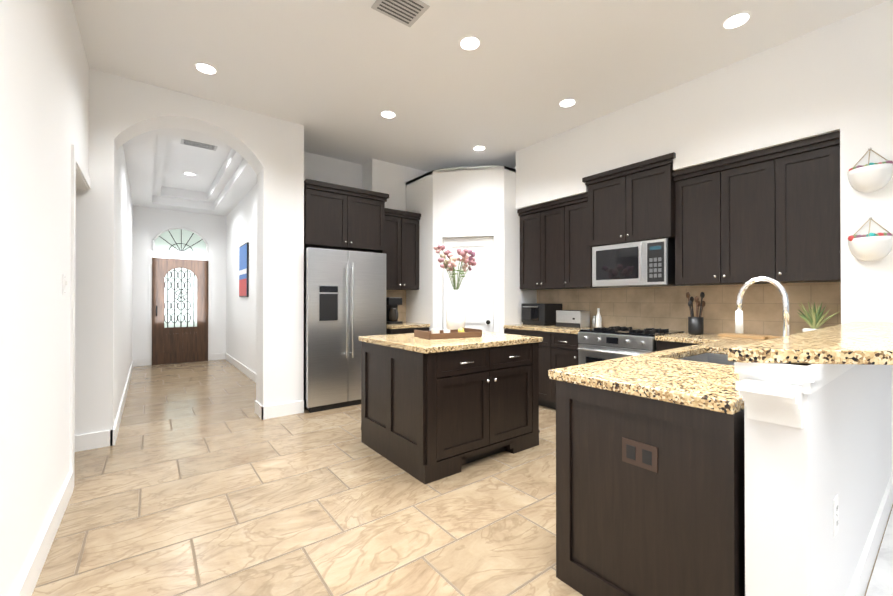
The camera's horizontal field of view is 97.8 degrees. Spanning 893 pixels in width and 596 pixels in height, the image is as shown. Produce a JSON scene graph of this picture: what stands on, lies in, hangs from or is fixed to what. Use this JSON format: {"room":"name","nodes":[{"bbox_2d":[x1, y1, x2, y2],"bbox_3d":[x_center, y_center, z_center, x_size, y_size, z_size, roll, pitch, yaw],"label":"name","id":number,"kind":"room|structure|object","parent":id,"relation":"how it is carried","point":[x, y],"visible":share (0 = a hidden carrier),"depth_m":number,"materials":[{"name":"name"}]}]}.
{"room":"kitchen","nodes":[
{"label":"kitchen","id":0,"kind":"room"},
{"bbox_2d":[0,0,88,595],"bbox_3d":[-0.577,-0.346,-0.002,0.120,3.150,8.000,0,0,-37],"label":"wall","id":1,"kind":"structure","parent":0,"point":[44,96],"depth_m":1.72,"materials":[{"name":"white paint"}]},
{"bbox_2d":[12,471,72,595],"bbox_3d":[-0.249,1.163,-0.326,0.016,0.130,7.100,0,0,-37],"label":"baseboard","id":2,"kind":"structure","parent":1,"relation":"attached to","point":[27,582],"depth_m":1.82,"materials":[{"name":"white wood"}]},
{"bbox_2d":[62,274,66,294],"bbox_3d":[-2.247,-0.078,2.295,0.016,0.120,0.080,0,0,-37],"label":"light switch","id":3,"kind":"object","parent":1,"relation":"attached to","point":[64,282],"visible":0.96,"depth_m":2.28,"materials":[{"name":"white plastic"}]},
{"bbox_2d":[70,144,90,488],"bbox_3d":[-2.726,0.129,2.820,0.134,2.230,0.899,0,0,-37],"label":"trim","id":4,"kind":"structure","parent":1,"relation":"attached to","point":[80,178],"depth_m":2.51,"materials":[{"name":"white"}]},
{"bbox_2d":[115,145,132,419],"bbox_3d":[-4.500,-0.442,5.396,0.120,3.400,4.700,0,0,-37],"label":"wall","id":5,"kind":"structure","parent":0,"point":[124,266],"depth_m":4.57,"materials":[{"name":"white paint"}]},
{"bbox_2d":[108,359,135,445],"bbox_3d":[-4.311,1.192,5.244,0.026,0.130,4.916,0,0,-37],"label":"baseboard","id":6,"kind":"structure","parent":5,"relation":"attached to","point":[112,434],"depth_m":3.92,"materials":[{"name":"white wood"}]},
{"bbox_2d":[132,206,225,359],"bbox_3d":[-5.239,-0.430,7.713,1.760,3.400,0.120,0,0,-37],"label":"wall","id":7,"kind":"structure","parent":0,"point":[149,224],"depth_m":7.54,"materials":[{"name":"white paint"}]},
{"bbox_2d":[148,255,210,364],"bbox_3d":[-5.186,0.230,7.608,1.010,2.080,0.102,0,0,-37],"label":"front door","id":8,"kind":"structure","parent":7,"relation":"in","point":[179,310],"depth_m":7.60,"materials":[{"name":"brown wood"}]},
{"bbox_2d":[152,227,207,254],"bbox_3d":[-5.205,-1.135,7.639,0.908,0.508,0.044,0,0,-37],"label":"window","id":9,"kind":"structure","parent":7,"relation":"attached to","point":[180,240],"depth_m":7.63,"materials":[{"name":"clear glass"}]},
{"bbox_2d":[75,68,303,434],"bbox_3d":[-3.242,-0.329,3.197,3.970,3.150,0.320,0,0,-37],"label":"wall","id":10,"kind":"structure","parent":0,"point":[268,149],"depth_m":3.66,"materials":[{"name":"white paint"}]},
{"bbox_2d":[75,425,115,451],"bbox_3d":[-3.775,1.178,2.570,2.370,0.130,0.016,0,0,-37],"label":"baseboard","id":11,"kind":"structure","parent":10,"relation":"attached to","point":[94,440],"depth_m":3.21,"materials":[{"name":"white wood"}]},
{"bbox_2d":[255,400,260,416],"bbox_3d":[-1.997,1.186,4.141,0.016,0.130,0.300,0,0,-37],"label":"baseboard","id":12,"kind":"structure","parent":10,"relation":"attached to","point":[257,405],"depth_m":4.15,"materials":[{"name":"white wood"}]},
{"bbox_2d":[260,400,303,419],"bbox_3d":[-1.732,1.186,4.132,0.426,0.130,0.016,0,0,-37],"label":"baseboard","id":13,"kind":"structure","parent":10,"relation":"attached to","point":[272,411],"depth_m":4.11,"materials":[{"name":"white wood"}]},
{"bbox_2d":[123,128,256,215],"bbox_3d":[-3.812,-1.930,5.854,1.520,0.420,4.580,0,0,-37],"label":"ceiling","id":14,"kind":"structure","parent":0,"point":[221,182],"depth_m":5.88,"materials":[{"name":"white paint"}]},
{"bbox_2d":[184,172,195,175],"bbox_3d":[-4.170,-2.014,6.323,0.170,0.006,0.170,0,0,-37],"label":"recessed light","id":15,"kind":"object","parent":14,"relation":"in","point":[189,173],"visible":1,"depth_m":6.29,"materials":[{"name":"white"}]},
{"bbox_2d":[180,139,217,150],"bbox_3d":[-3.244,-2.018,5.111,0.400,0.010,0.250,0,0,-37],"label":"ceiling vent","id":16,"kind":"object","parent":14,"relation":"in","point":[198,144],"visible":0.83,"depth_m":5.11,"materials":[{"name":"silver metal"}]},
{"bbox_2d":[226,184,256,372],"bbox_3d":[-3.373,-0.436,6.622,0.120,3.400,4.120,0,0,-37],"label":"wall","id":17,"kind":"structure","parent":0,"point":[241,223],"depth_m":6.51,"materials":[{"name":"white paint"}]},
{"bbox_2d":[224,353,255,382],"bbox_3d":[-3.715,1.201,6.949,0.016,0.130,2.930,0,0,-37],"label":"baseboard","id":18,"kind":"structure","parent":17,"relation":"attached to","point":[252,375],"depth_m":6.67,"materials":[{"name":"white wood"}]},
{"bbox_2d":[239,242,248,296],"bbox_3d":[-3.410,-0.456,6.543,0.030,0.880,0.680,0,0,-37],"label":"framed picture","id":19,"kind":"object","parent":17,"relation":"attached to","point":[243,270],"visible":1,"depth_m":6.42,"materials":[{"name":"multicoloured"}]},
{"bbox_2d":[256,240,256,332],"bbox_3d":[-2.492,0.198,5.454,0.134,2.120,0.940,0,0,-37],"label":"trim","id":20,"kind":"structure","parent":17,"relation":"attached to","point":[256,286],"depth_m":5.77,"materials":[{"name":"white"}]},
{"bbox_2d":[304,152,427,210],"bbox_3d":[-0.794,-0.316,5.635,3.020,3.150,0.580,0,0,-37],"label":"wall","id":21,"kind":"structure","parent":0,"point":[380,176],"depth_m":5.39,"materials":[{"name":"white paint"}]},
{"bbox_2d":[304,179,388,252],"bbox_3d":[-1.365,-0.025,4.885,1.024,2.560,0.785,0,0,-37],"label":"upper cabinet","id":22,"kind":"object","parent":21,"relation":"attached to","point":[338,217],"visible":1,"depth_m":4.57,"materials":[{"name":"brown wood"}]},
{"bbox_2d":[386,290,405,321],"bbox_3d":[-0.809,0.115,5.410,0.570,0.454,0.010,0,0,-37],"label":"backsplash","id":23,"kind":"structure","parent":21,"relation":"attached to","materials":[{"name":"tile"}]},
{"bbox_2d":[384,208,420,289],"bbox_3d":[-0.690,-0.628,5.259,0.570,1.030,0.395,0,0,-37],"label":"upper cabinet","id":24,"kind":"object","parent":21,"relation":"attached to","point":[401,251],"visible":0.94,"depth_m":5.14,"materials":[{"name":"brown wood"}]},
{"bbox_2d":[32,359,892,595],"bbox_3d":[-0.504,1.305,3.255,9.800,0.124,13.100,0,0,-37],"label":"floor","id":25,"kind":"structure","parent":0,"point":[200,478],"depth_m":2.25,"materials":[{"name":"tile"}]},
{"bbox_2d":[304,247,385,412],"bbox_3d":[-1.347,0.355,4.795,0.955,1.800,0.897,0,0,-37],"label":"fridge","id":26,"kind":"object","parent":25,"relation":"on","point":[344,300],"visible":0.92,"depth_m":4.41,"materials":[{"name":"silver metal"}]},
{"bbox_2d":[386,290,429,334],"bbox_3d":[-0.619,0.572,5.159,0.570,1.370,0.636,0,0,-37],"label":"coffee station","id":27,"kind":"object","parent":25,"relation":"on","point":[406,327],"visible":0.23,"depth_m":5.08,"materials":[{"name":"beige stone"}]},
{"bbox_2d":[386,297,402,323],"bbox_3d":[-0.727,0.166,5.198,0.200,0.350,0.231,0,0,-37],"label":"coffee maker","id":28,"kind":"object","parent":27,"relation":"on","point":[392,303],"visible":0.88,"depth_m":5.13,"materials":[{"name":"black plastic"}]},
{"bbox_2d":[386,322,429,328],"bbox_3d":[-0.626,0.362,5.170,0.570,0.040,0.613,0,0,-37],"label":"countertop","id":29,"kind":"structure","parent":27,"relation":"on","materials":[{"name":"stone"}]},
{"bbox_2d":[358,332,542,483],"bbox_3d":[0.031,0.790,3.331,1.210,0.915,1.043,0,0,-37],"label":"kitchen island","id":30,"kind":"object","parent":25,"relation":"on","point":[432,410],"visible":0.98,"depth_m":2.91,"materials":[{"name":"brown wood"}]},
{"bbox_2d":[414,328,481,339],"bbox_3d":[0.013,0.295,3.341,0.500,0.072,0.300,0,0,-29],"label":"tray","id":31,"kind":"object","parent":30,"relation":"on","point":[435,333],"visible":1,"depth_m":3.25,"materials":[{"name":"brown wood"}]},
{"bbox_2d":[433,244,476,329],"bbox_3d":[0.100,-0.085,3.692,0.421,0.836,0.417,0,0,-37],"label":"vase","id":32,"kind":"object","parent":30,"relation":"on","point":[455,316],"visible":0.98,"depth_m":3.63,"materials":[{"name":"white ceramic"}]},
{"bbox_2d":[578,326,683,364],"bbox_3d":[1.818,0.777,3.887,0.713,0.945,0.746,0,0,-37],"label":"range","id":33,"kind":"object","parent":25,"relation":"on","point":[597,344],"visible":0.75,"depth_m":3.74,"materials":[{"name":"silver metal"}]},
{"bbox_2d":[552,376,744,595],"bbox_3d":[0.982,0.801,1.692,0.740,0.875,0.663,0,0,-37],"label":"base cabinet","id":34,"kind":"object","parent":25,"relation":"on","point":[650,473],"depth_m":1.43,"materials":[{"name":"brown wood"}]},
{"bbox_2d":[548,336,855,411],"bbox_3d":[1.762,0.347,2.311,2.748,0.040,0.699,0,0,-37],"label":"countertop","id":35,"kind":"structure","parent":34,"relation":"on","point":[666,372],"depth_m":1.52,"materials":[{"name":"beige stone"}]},
{"bbox_2d":[680,353,733,364],"bbox_3d":[1.580,0.471,2.228,0.740,0.210,0.410,0,0,-37],"label":"sink","id":36,"kind":"object","parent":35,"relation":"in","point":[718,358],"depth_m":2.54,"materials":[{"name":"silver metal"}]},
{"bbox_2d":[735,276,788,335],"bbox_3d":[1.712,0.104,2.099,0.104,0.443,0.248,0,0,-37],"label":"faucet","id":37,"kind":"object","parent":35,"relation":"on","point":[738,313],"depth_m":2.08,"materials":[{"name":"silver metal"}]},
{"bbox_2d":[797,302,839,331],"bbox_3d":[2.800,0.175,2.936,0.279,0.307,0.251,0,0,-37],"label":"spiky plant","id":38,"kind":"object","parent":35,"relation":"on","point":[813,318],"visible":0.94,"depth_m":2.91,"materials":[{"name":"green plant"}]},
{"bbox_2d":[504,282,840,408],"bbox_3d":[1.859,0.566,3.888,0.676,1.368,2.962,0,0,-37],"label":"base cabinet","id":39,"kind":"object","parent":25,"relation":"on","point":[664,307],"visible":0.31,"depth_m":3.92,"materials":[{"name":"beige tile"}]},
{"bbox_2d":[522,303,561,325],"bbox_3d":[1.208,0.205,4.952,0.365,0.269,0.370,0,0,-37],"label":"toaster oven","id":40,"kind":"object","parent":39,"relation":"on","point":[541,314],"visible":0.9,"depth_m":4.81,"materials":[{"name":"black plastic"}]},
{"bbox_2d":[504,324,605,333],"bbox_3d":[1.298,0.359,4.647,0.648,0.040,1.076,0,0,-37],"label":"countertop","id":41,"kind":"structure","parent":39,"relation":"on","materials":[{"name":"stone"}]},
{"bbox_2d":[556,310,589,327],"bbox_3d":[1.475,0.242,4.565,0.210,0.192,0.330,0,0,-37],"label":"toaster","id":42,"kind":"object","parent":39,"relation":"on","point":[574,318],"visible":0.98,"depth_m":4.48,"materials":[{"name":"silver metal"}]},
{"bbox_2d":[593,308,601,327],"bbox_3d":[1.716,0.227,4.390,0.064,0.220,0.062,0,0,-37],"label":"bottle","id":43,"kind":"object","parent":39,"relation":"on","point":[596,320],"depth_m":4.38,"materials":[{"name":"white ceramic"}]},
{"bbox_2d":[656,340,855,363],"bbox_3d":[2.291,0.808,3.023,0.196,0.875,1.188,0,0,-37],"label":"base cabinet","id":44,"kind":"object","parent":25,"relation":"on","point":[659,343],"depth_m":3.31,"materials":[{"name":"brown wood"}]},
{"bbox_2d":[656,332,731,343],"bbox_3d":[2.235,0.353,3.421,0.648,0.040,0.491,0,0,-37],"label":"countertop","id":45,"kind":"structure","parent":44,"relation":"on","point":[677,338],"depth_m":3.28,"materials":[{"name":"beige stone"}]},
{"bbox_2d":[686,292,704,334],"bbox_3d":[2.285,0.138,3.568,0.149,0.389,0.157,0,0,-37],"label":"utensil crock","id":46,"kind":"object","parent":45,"relation":"on","point":[696,325],"visible":1,"depth_m":3.53,"materials":[{"name":"black ceramic"}]},
{"bbox_2d":[718,333,779,338],"bbox_3d":[2.563,0.319,3.248,0.220,0.022,0.443,0,0,-37],"label":"cutting board","id":47,"kind":"object","parent":45,"relation":"on","point":[751,336],"visible":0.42,"depth_m":3.21,"materials":[{"name":"brown wood"}]},
{"bbox_2d":[696,352,851,363],"bbox_3d":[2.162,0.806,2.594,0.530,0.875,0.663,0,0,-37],"label":"base cabinet","id":48,"kind":"object","parent":25,"relation":"on","point":[712,356],"depth_m":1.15,"materials":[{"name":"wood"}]},
{"bbox_2d":[406,165,536,332],"bbox_3d":[0.321,-0.317,5.436,1.250,3.150,1.350,0,0,-37],"label":"wall","id":49,"kind":"structure","parent":0,"point":[475,198],"depth_m":5.02,"materials":[{"name":"white paint"}]},
{"bbox_2d":[437,230,499,332],"bbox_3d":[0.273,0.201,4.967,0.552,2.110,0.603,0,0,-37],"label":"door","id":50,"kind":"structure","parent":49,"relation":"attached to","point":[479,288],"depth_m":4.99,"materials":[{"name":"white"}]},
{"bbox_2d":[537,282,840,336],"bbox_3d":[2.124,0.109,4.093,0.010,0.452,2.962,0,0,-37],"label":"backsplash","id":51,"kind":"structure","parent":49,"relation":"attached to","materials":[{"name":"tile"}]},
{"bbox_2d":[72,0,887,171],"bbox_3d":[0.771,-1.972,1.603,9.800,0.120,8.900,0,0,-37],"label":"ceiling","id":52,"kind":"structure","parent":0,"point":[343,73],"depth_m":3.08,"materials":[{"name":"white paint"}]},
{"bbox_2d":[194,62,217,74],"bbox_3d":[-1.994,-1.900,3.228,0.170,0.006,0.170,0,0,-37],"label":"recessed light","id":53,"kind":"object","parent":52,"relation":"in","point":[206,68],"visible":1,"depth_m":3.22,"materials":[{"name":"white"}]},
{"bbox_2d":[380,110,395,118],"bbox_3d":[-0.603,-1.896,4.027,0.170,0.006,0.170,0,0,-37],"label":"recessed light","id":54,"kind":"object","parent":52,"relation":"in","point":[388,114],"visible":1,"depth_m":4.02,"materials":[{"name":"white"}]},
{"bbox_2d":[371,0,429,26],"bbox_3d":[-0.302,-1.902,2.545,0.300,0.010,0.240,0,0,-37],"label":"ceiling vent","id":55,"kind":"object","parent":52,"relation":"in","point":[409,13],"visible":1,"depth_m":2.56,"materials":[{"name":"silver metal"}]},
{"bbox_2d":[459,35,480,50],"bbox_3d":[0.175,-1.902,2.910,0.170,0.006,0.170,0,0,-37],"label":"recessed light","id":56,"kind":"object","parent":52,"relation":"in","point":[469,43],"visible":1,"depth_m":2.90,"materials":[{"name":"white"}]},
{"bbox_2d":[473,145,485,150],"bbox_3d":[0.415,-1.891,4.918,0.170,0.006,0.170,0,0,-37],"label":"recessed light","id":57,"kind":"object","parent":52,"relation":"in","point":[478,148],"visible":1,"depth_m":4.92,"materials":[{"name":"white"}]},
{"bbox_2d":[558,98,576,106],"bbox_3d":[1.177,-1.897,3.789,0.170,0.006,0.170,0,0,-37],"label":"recessed light","id":58,"kind":"object","parent":52,"relation":"in","point":[568,102],"visible":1,"depth_m":3.77,"materials":[{"name":"white"}]},
{"bbox_2d":[721,11,751,29],"bbox_3d":[1.991,-1.903,2.674,0.170,0.006,0.170,0,0,-37],"label":"recessed light","id":59,"kind":"object","parent":52,"relation":"in","point":[736,20],"visible":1,"depth_m":2.67,"materials":[{"name":"white"}]},
{"bbox_2d":[513,166,813,333],"bbox_3d":[1.767,-0.321,4.672,0.120,3.150,4.320,0,0,-37],"label":"wall","id":60,"kind":"structure","parent":0,"point":[660,286],"depth_m":4.00,"materials":[{"name":"white paint"}]},
{"bbox_2d":[517,131,840,289],"bbox_3d":[1.945,-0.710,3.962,0.458,1.180,3.044,0,0,-37],"label":"upper cabinet","id":61,"kind":"object","parent":60,"relation":"attached to","point":[773,212],"visible":0.96,"depth_m":3.33,"materials":[{"name":"brown wood"}]},
{"bbox_2d":[592,238,684,287],"bbox_3d":[1.929,-0.335,3.979,0.454,0.430,0.757,0,0,-37],"label":"microwave","id":62,"kind":"object","parent":61,"relation":"attached to","point":[649,263],"visible":1,"depth_m":3.80,"materials":[{"name":"silver metal"}]},
{"bbox_2d":[516,21,839,208],"bbox_3d":[1.962,-1.527,3.978,0.420,0.745,2.970,0,0,-37],"label":"wall","id":63,"kind":"structure","parent":0,"point":[787,92],"depth_m":3.28,"materials":[{"name":"white paint"}]},
{"bbox_2d":[734,362,891,595],"bbox_3d":[1.831,0.717,1.804,2.410,1.045,0.181,0,0,-37],"label":"wall","id":64,"kind":"structure","parent":0,"point":[817,438],"depth_m":1.18,"materials":[{"name":"white paint"}]},
{"bbox_2d":[833,494,838,536],"bbox_3d":[1.322,0.736,1.320,0.070,0.120,0.006,0,0,-37],"label":"outlet","id":65,"kind":"object","parent":64,"relation":"attached to","point":[835,515],"visible":0.98,"depth_m":1.31,"materials":[{"name":"white plastic"}]},
{"bbox_2d":[846,473,892,595],"bbox_3d":[1.917,1.174,1.770,2.316,0.130,0.060,0,0,-37],"label":"baseboard","id":66,"kind":"structure","parent":64,"relation":"attached to","point":[858,586],"depth_m":1.80,"materials":[{"name":"white wood"}]},
{"bbox_2d":[839,0,892,472],"bbox_3d":[3.869,-0.328,3.371,2.720,3.150,0.300,0,0,-37],"label":"wall","id":67,"kind":"structure","parent":0,"point":[866,79],"depth_m":2.57,"materials":[{"name":"white paint"}]},
{"bbox_2d":[847,148,892,192],"bbox_3d":[2.740,-0.840,2.523,0.108,0.290,0.210,0,0,-37],"label":"hanging planter","id":68,"kind":"object","parent":67,"relation":"attached to","point":[870,177],"visible":1,"depth_m":2.50,"materials":[{"name":"white ceramic"}]},
{"bbox_2d":[847,217,892,260],"bbox_3d":[2.740,-0.385,2.521,0.108,0.290,0.210,0,0,-37],"label":"hanging planter","id":69,"kind":"object","parent":67,"relation":"attached to","point":[869,246],"visible":1,"depth_m":2.50,"materials":[{"name":"white ceramic"}]}
]}

